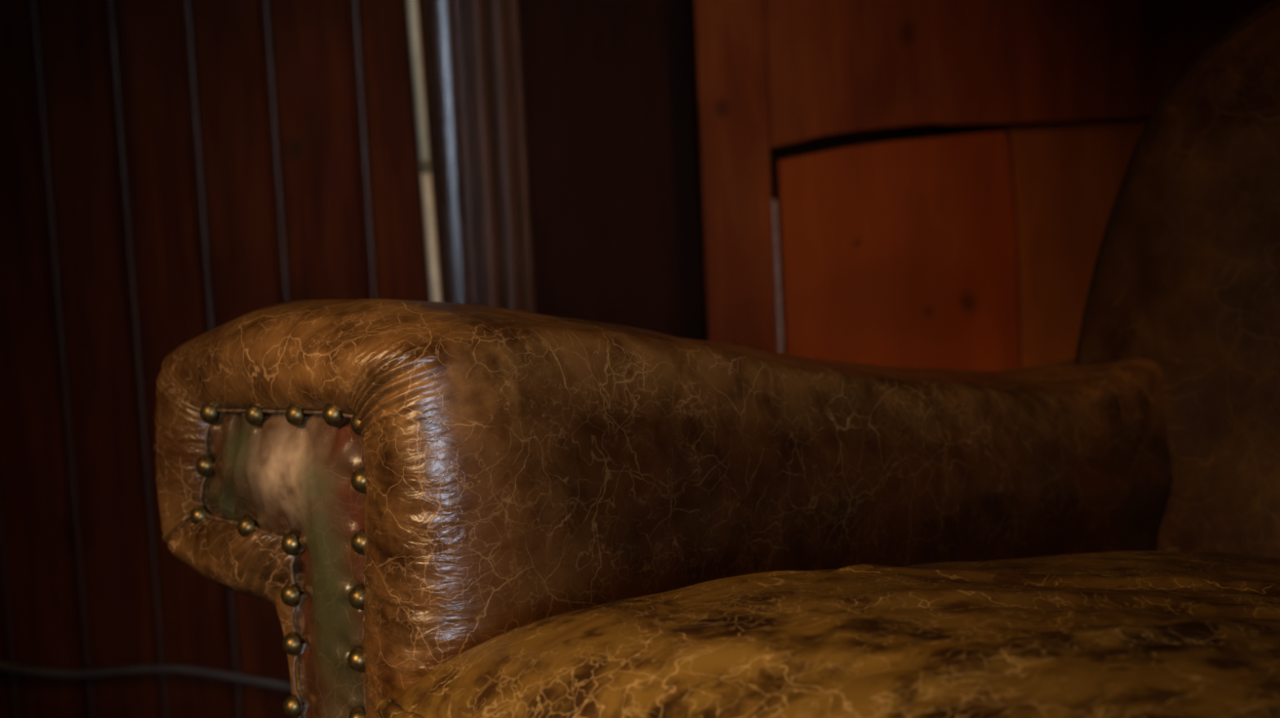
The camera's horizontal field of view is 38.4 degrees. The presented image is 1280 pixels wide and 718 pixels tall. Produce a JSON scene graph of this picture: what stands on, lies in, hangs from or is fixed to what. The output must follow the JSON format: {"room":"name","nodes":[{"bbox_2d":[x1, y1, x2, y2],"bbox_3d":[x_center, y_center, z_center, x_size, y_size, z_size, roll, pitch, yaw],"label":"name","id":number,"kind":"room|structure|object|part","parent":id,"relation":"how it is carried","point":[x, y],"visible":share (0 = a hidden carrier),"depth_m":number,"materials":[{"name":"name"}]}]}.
{"room":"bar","nodes":[
{"label":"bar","id":0,"kind":"room"},
{"bbox_2d":[0,0,440,717],"bbox_3d":[-1.075,-0.672,1.960,1.658,2.500,0.051,-3,6,0],"label":"wall","id":1,"kind":"structure","parent":0,"point":[172,172],"depth_m":2.00,"materials":[{"name":"brown wood"}]},
{"bbox_2d":[0,660,291,690],"bbox_3d":[-0.787,0.361,2.035,1.192,0.092,0.010,-3,6,0],"label":"cable","id":2,"kind":"object","parent":1,"relation":"attached to","point":[4,665],"visible":0.67,"depth_m":2.03,"materials":[{"name":"black rubber"}]},
{"bbox_2d":[406,0,441,302],"bbox_3d":[-0.256,-0.709,1.927,0.021,2.460,0.013,-3,6,0],"label":"pipe","id":3,"kind":"object","parent":1,"relation":"attached to","point":[425,169],"visible":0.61,"depth_m":1.97,"materials":[{"name":"metal"}]},
{"bbox_2d":[519,0,706,340],"bbox_3d":[-0.036,-0.727,2.002,0.250,2.500,0.045,-3,6,0],"label":"wall","id":4,"kind":"structure","parent":0,"point":[611,102],"depth_m":2.03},
{"bbox_2d":[422,0,536,312],"bbox_3d":[-0.198,-0.714,1.950,0.099,2.500,0.070,-3,6,0],"label":"trim","id":5,"kind":"structure","parent":4,"relation":"attached to","point":[474,55],"depth_m":1.97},
{"bbox_2d":[692,0,1272,370],"bbox_3d":[0.462,-0.533,1.986,0.826,2.030,0.064,-3,6,0],"label":"cabinet","id":6,"kind":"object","parent":4,"relation":"in","point":[931,184],"depth_m":2.00,"materials":[{"name":"red wood"}]},
{"bbox_3d":[0.294,0.101,2.042,0.258,0.694,0.022,-3,6,0],"label":"panel","id":7,"kind":"part","parent":6,"relation":"part of","materials":[{"name":"orange wood"}]},
{"bbox_3d":[0.507,-0.384,1.994,0.749,0.273,0.049,-3,6,0],"label":"rail","id":8,"kind":"part","parent":6,"relation":"part of","materials":[{"name":"red wood"}]},
{"bbox_3d":[0.660,0.081,2.042,0.489,0.698,0.021,-3,6,0],"label":"panel","id":9,"kind":"part","parent":6,"relation":"part of","materials":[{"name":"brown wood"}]},
{"bbox_3d":[0.187,0.758,0.030,4.100,0.060,4.300,-3,6,0],"label":"floor","id":10,"kind":"structure","parent":0,"visible":0},
{"bbox_2d":[153,0,1279,717],"bbox_3d":[0.406,0.173,0.959,0.938,0.887,1.140,-9,8,-44],"label":"armchair","id":11,"kind":"object","parent":10,"relation":"on","point":[442,509],"visible":1,"depth_m":0.95,"materials":[{"name":"brown leather"}]},
{"bbox_3d":[-0.181,0.262,0.998,0.017,0.491,0.178,-9,8,-44],"label":"panel","id":12,"kind":"part","parent":11,"relation":"part of","materials":[{"name":"green leather"}]},
{"bbox_3d":[0.096,0.195,1.247,0.790,0.532,0.298,-9,8,-44],"label":"armrest","id":13,"kind":"part","parent":11,"relation":"part of","materials":[{"name":"brown leather"}]},
{"bbox_2d":[394,551,1279,717],"bbox_3d":[0.308,0.207,0.875,0.675,0.253,0.585,-9,8,-44],"label":"seat cushion","id":14,"kind":"object","parent":11,"relation":"on","point":[491,633],"depth_m":0.77,"materials":[{"name":"leather"}]},
{"bbox_3d":[0.642,-0.009,1.179,0.258,0.587,0.780,-9,8,-44],"label":"backrest","id":15,"kind":"part","parent":11,"relation":"part of","materials":[{"name":"brown leather"}]}
]}

